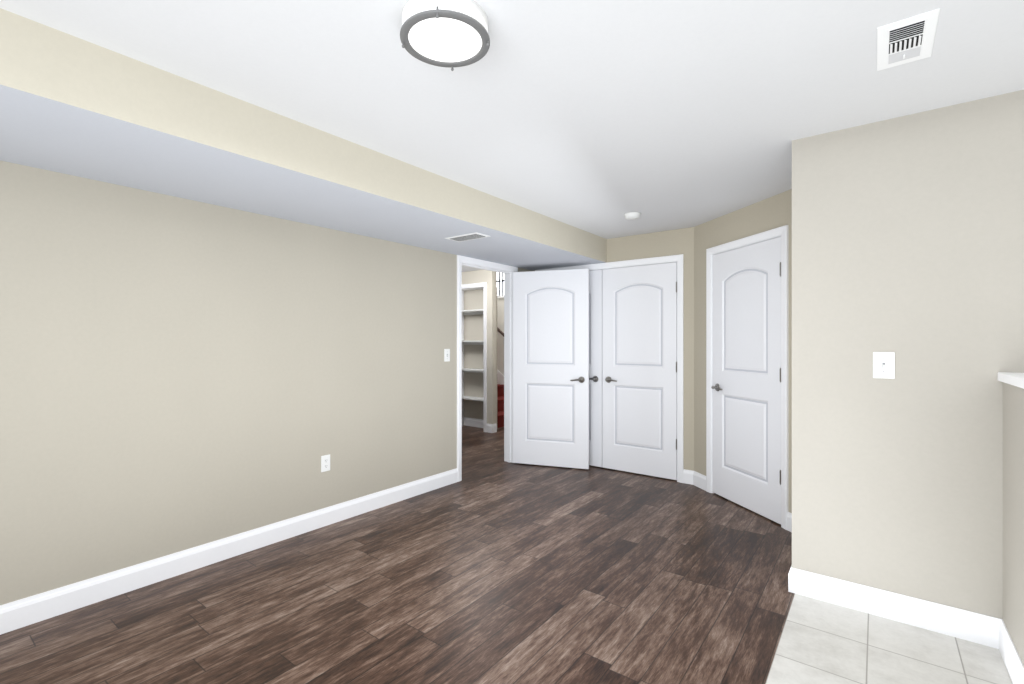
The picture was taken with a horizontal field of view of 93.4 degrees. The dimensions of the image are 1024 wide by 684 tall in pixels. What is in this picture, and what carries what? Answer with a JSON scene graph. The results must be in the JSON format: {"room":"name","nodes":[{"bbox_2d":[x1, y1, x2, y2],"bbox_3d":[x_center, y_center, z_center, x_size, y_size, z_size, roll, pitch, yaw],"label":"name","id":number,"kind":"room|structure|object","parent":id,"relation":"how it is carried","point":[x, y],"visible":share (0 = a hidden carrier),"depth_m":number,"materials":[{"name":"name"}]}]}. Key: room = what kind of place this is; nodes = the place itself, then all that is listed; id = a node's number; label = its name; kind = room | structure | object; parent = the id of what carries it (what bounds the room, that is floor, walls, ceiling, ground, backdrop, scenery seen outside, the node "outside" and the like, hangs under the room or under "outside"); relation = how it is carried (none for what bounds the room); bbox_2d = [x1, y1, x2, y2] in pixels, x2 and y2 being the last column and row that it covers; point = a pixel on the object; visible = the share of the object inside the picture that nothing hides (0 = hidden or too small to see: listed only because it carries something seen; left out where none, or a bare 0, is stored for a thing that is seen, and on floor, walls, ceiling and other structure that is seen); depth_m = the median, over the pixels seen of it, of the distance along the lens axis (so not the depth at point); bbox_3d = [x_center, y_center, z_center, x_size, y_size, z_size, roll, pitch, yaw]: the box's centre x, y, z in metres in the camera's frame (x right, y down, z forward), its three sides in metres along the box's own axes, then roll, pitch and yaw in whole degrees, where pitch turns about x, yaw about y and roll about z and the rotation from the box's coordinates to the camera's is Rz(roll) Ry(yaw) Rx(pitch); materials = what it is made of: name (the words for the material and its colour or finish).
{"room":"empty basement room","nodes":[
{"label":"empty basement room","id":0,"kind":"room"},
{"bbox_2d":[0,160,531,604],"bbox_3d":[-2.194,0.125,2.368,0.120,2.350,8.130,0,0,37],"label":"wall","id":1,"kind":"structure","parent":0,"point":[177,374],"depth_m":2.74,"materials":[{"name":"paint"}]},
{"bbox_2d":[0,468,457,634],"bbox_3d":[-2.550,1.238,1.786,0.014,0.125,6.771,0,0,37],"label":"baseboard","id":2,"kind":"structure","parent":1,"relation":"attached to","point":[14,615],"depth_m":2.73,"materials":[{"name":"paint"}]},
{"bbox_2d":[321,454,329,471],"bbox_3d":[-1.320,0.860,3.418,0.008,0.115,0.070,0,0,37],"label":"outlet","id":3,"kind":"object","parent":1,"relation":"attached to","point":[325,462],"visible":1,"depth_m":3.41,"materials":[{"name":"white plastic"}]},
{"bbox_2d":[444,349,449,361],"bbox_3d":[-0.584,0.120,4.379,0.022,0.115,0.070,0,0,37],"label":"light switch","id":4,"kind":"object","parent":1,"relation":"attached to","point":[446,355],"visible":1,"depth_m":4.37,"materials":[{"name":"white plastic"}]},
{"bbox_2d":[457,255,517,481],"bbox_3d":[-0.279,0.245,4.899,0.155,2.110,0.936,0,0,37],"label":"trim","id":5,"kind":"structure","parent":1,"relation":"attached to","point":[507,270],"depth_m":5.19,"materials":[{"name":"paint"}]},
{"bbox_2d":[513,269,588,468],"bbox_3d":[0.394,0.272,5.030,0.816,2.032,0.149,0,0,19],"label":"hall door","id":6,"kind":"structure","parent":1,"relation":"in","point":[550,367],"depth_m":5.01,"materials":[{"name":"paint"}]},
{"bbox_2d":[0,8,606,270],"bbox_3d":[-1.815,-0.940,2.006,0.920,0.260,8.010,0,0,37],"label":"ceiling","id":7,"kind":"structure","parent":0,"point":[73,105],"depth_m":2.24,"materials":[{"name":"paint"}]},
{"bbox_2d":[445,232,490,241],"bbox_3d":[-0.344,-0.805,3.720,0.330,0.011,0.165,0,0,37],"label":"ceiling vent","id":8,"kind":"object","parent":7,"relation":"in","point":[469,236],"visible":1,"depth_m":3.69,"materials":[{"name":"white metal"}]},
{"bbox_2d":[0,425,794,683],"bbox_3d":[-1.744,1.330,4.704,7.780,0.060,12.600,0,0,37],"label":"floor","id":9,"kind":"structure","parent":0,"point":[492,567],"depth_m":2.42,"materials":[{"name":"brown wood"}]},
{"bbox_2d":[497,384,503,427],"bbox_3d":[-1.075,0.255,8.410,2.775,2.090,0.906,0,0,37],"label":"stairs","id":10,"kind":"structure","parent":9,"relation":"on","point":[500,405],"depth_m":7.72,"materials":[{"name":"carpet"}]},
{"bbox_2d":[462,270,496,423],"bbox_3d":[-1.691,0.125,8.131,3.730,2.350,0.270,0,0,37],"label":"wall","id":11,"kind":"structure","parent":0,"point":[473,354],"depth_m":7.32,"materials":[{"name":"paint"}]},
{"bbox_2d":[462,309,482,401],"bbox_3d":[-0.575,0.210,7.276,0.598,1.380,0.203,0,0,37],"label":"shelves","id":12,"kind":"object","parent":11,"relation":"attached to","point":[472,312],"visible":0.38,"depth_m":7.30,"materials":[{"name":"white wood"}]},
{"bbox_2d":[462,282,486,431],"bbox_3d":[-0.588,0.219,7.260,0.724,2.162,0.248,0,0,37],"label":"trim","id":13,"kind":"structure","parent":11,"relation":"attached to","point":[474,286],"depth_m":6.98,"materials":[{"name":"paint"}]},
{"bbox_2d":[497,297,503,375],"bbox_3d":[-0.825,-0.500,8.222,5.000,3.600,1.180,0,0,37],"label":"wall","id":14,"kind":"structure","parent":0,"point":[500,337],"depth_m":6.97,"materials":[{"name":"paint"}]},
{"bbox_2d":[462,417,496,432],"bbox_3d":[-1.142,1.238,7.903,4.880,0.125,1.830,0,0,37],"label":"baseboard","id":15,"kind":"structure","parent":14,"relation":"attached to","point":[474,422],"depth_m":7.34,"materials":[{"name":"paint"}]},
{"bbox_2d":[496,272,503,297],"bbox_3d":[-0.275,-1.050,8.370,0.670,0.570,0.031,0,0,37],"label":"window","id":16,"kind":"structure","parent":14,"relation":"in","point":[500,284],"depth_m":8.31,"materials":[{"name":"white"}]},
{"bbox_2d":[497,369,503,384],"bbox_3d":[-0.277,0.100,8.386,4.078,2.400,0.015,0,0,37],"label":"trim","id":17,"kind":"structure","parent":14,"relation":"attached to","point":[500,378],"depth_m":8.33,"materials":[{"name":"paint"}]},
{"bbox_2d":[0,0,1023,271],"bbox_3d":[-0.818,-1.100,4.004,10.100,0.100,12.600,0,0,37],"label":"ceiling","id":18,"kind":"structure","parent":0,"point":[600,118],"depth_m":1.93,"materials":[{"name":"paint"}]},
{"bbox_2d":[400,0,489,70],"bbox_3d":[-0.218,-1.009,1.582,0.292,0.082,0.292,0,0,37],"label":"ceiling light","id":19,"kind":"object","parent":18,"relation":"attached to","point":[447,33],"visible":1,"depth_m":1.53,"materials":[{"name":"white glass"}]},
{"bbox_2d":[624,212,640,219],"bbox_3d":[0.988,-1.030,3.955,0.132,0.040,0.132,0,0,37],"label":"smoke detector","id":20,"kind":"object","parent":18,"relation":"attached to","point":[631,215],"visible":0.98,"depth_m":3.91,"materials":[{"name":"white plastic"}]},
{"bbox_2d":[877,8,939,70],"bbox_3d":[1.378,-1.043,1.689,0.158,0.014,0.318,0,0,37],"label":"ceiling vent","id":21,"kind":"object","parent":18,"relation":"in","point":[907,40],"visible":1,"depth_m":1.67,"materials":[{"name":"white"}]},
{"bbox_2d":[534,227,693,470],"bbox_3d":[0.936,0.125,5.022,1.910,2.350,0.120,0,0,37],"label":"wall","id":22,"kind":"structure","parent":0,"point":[664,243],"depth_m":4.45,"materials":[{"name":"paint"}]},
{"bbox_2d":[589,270,601,466],"bbox_3d":[0.628,0.272,5.202,0.766,2.032,0.149,0,0,37],"label":"door","id":23,"kind":"structure","parent":22,"relation":"in","point":[595,367],"depth_m":5.00,"materials":[{"name":"paint"}]},
{"bbox_2d":[535,254,683,482],"bbox_3d":[0.957,0.245,4.995,1.656,2.110,0.138,0,0,37],"label":"trim","id":24,"kind":"structure","parent":22,"relation":"attached to","point":[679,259],"depth_m":4.47,"materials":[{"name":"paint"}]},
{"bbox_2d":[602,262,676,479],"bbox_3d":[1.245,0.272,4.735,0.766,2.032,0.149,0,0,37],"label":"door","id":25,"kind":"structure","parent":22,"relation":"in","point":[639,369],"depth_m":4.71,"materials":[{"name":"paint"}]},
{"bbox_2d":[694,189,791,512],"bbox_3d":[1.877,0.125,3.748,0.120,2.350,1.365,0,0,-13],"label":"wall","id":26,"kind":"structure","parent":0,"point":[772,212],"depth_m":4.04,"materials":[{"name":"paint"}]},
{"bbox_2d":[711,237,780,523],"bbox_3d":[1.828,0.272,3.770,0.149,2.032,0.768,0,0,-13],"label":"door","id":27,"kind":"structure","parent":26,"relation":"in","point":[746,387],"depth_m":3.72,"materials":[{"name":"paint"}]},
{"bbox_2d":[706,225,787,529],"bbox_3d":[1.860,0.245,3.781,0.138,2.110,0.892,0,0,-13],"label":"door frame","id":28,"kind":"structure","parent":26,"relation":"attached to","point":[782,232],"depth_m":3.48,"materials":[{"name":"paint"}]},
{"bbox_2d":[788,565,791,592],"bbox_3d":[1.721,1.238,2.889,0.035,0.125,0.944,0,0,37],"label":"baseboard","id":29,"kind":"structure","parent":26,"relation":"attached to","point":[790,572],"depth_m":2.51,"materials":[{"name":"paint"}]},
{"bbox_2d":[765,594,1011,683],"bbox_3d":[2.284,1.330,1.658,2.320,0.060,12.600,0,0,37],"label":"floor","id":30,"kind":"structure","parent":0,"point":[821,642],"depth_m":2.01,"materials":[{"name":"white tile"}]},
{"bbox_2d":[792,90,1023,618],"bbox_3d":[2.426,0.125,1.857,2.335,2.350,0.120,0,0,37],"label":"wall","id":31,"kind":"structure","parent":0,"point":[908,240],"depth_m":2.21,"materials":[{"name":"paint"}]},
{"bbox_2d":[873,352,894,378],"bbox_3d":[1.754,0.110,2.275,0.082,0.125,0.022,0,0,37],"label":"light switch","id":32,"kind":"object","parent":31,"relation":"attached to","point":[883,364],"visible":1,"depth_m":2.28,"materials":[{"name":"white plastic"}]},
{"bbox_2d":[792,568,991,646],"bbox_3d":[1.761,1.238,2.275,0.720,0.125,0.014,0,0,37],"label":"baseboard","id":33,"kind":"structure","parent":31,"relation":"attached to","point":[985,630],"depth_m":2.24,"materials":[{"name":"paint"}]},
{"bbox_2d":[998,372,1023,664],"bbox_3d":[1.645,0.714,1.369,0.152,1.172,1.599,0,0,37],"label":"wall","id":34,"kind":"structure","parent":0,"point":[1013,501],"depth_m":1.88,"materials":[{"name":"paint"}]},
{"bbox_2d":[992,617,1023,683],"bbox_3d":[1.596,1.238,1.416,0.014,0.125,1.584,0,0,37],"label":"baseboard","id":35,"kind":"structure","parent":34,"relation":"attached to","point":[1001,638],"depth_m":1.92,"materials":[{"name":"paint"}]}
]}

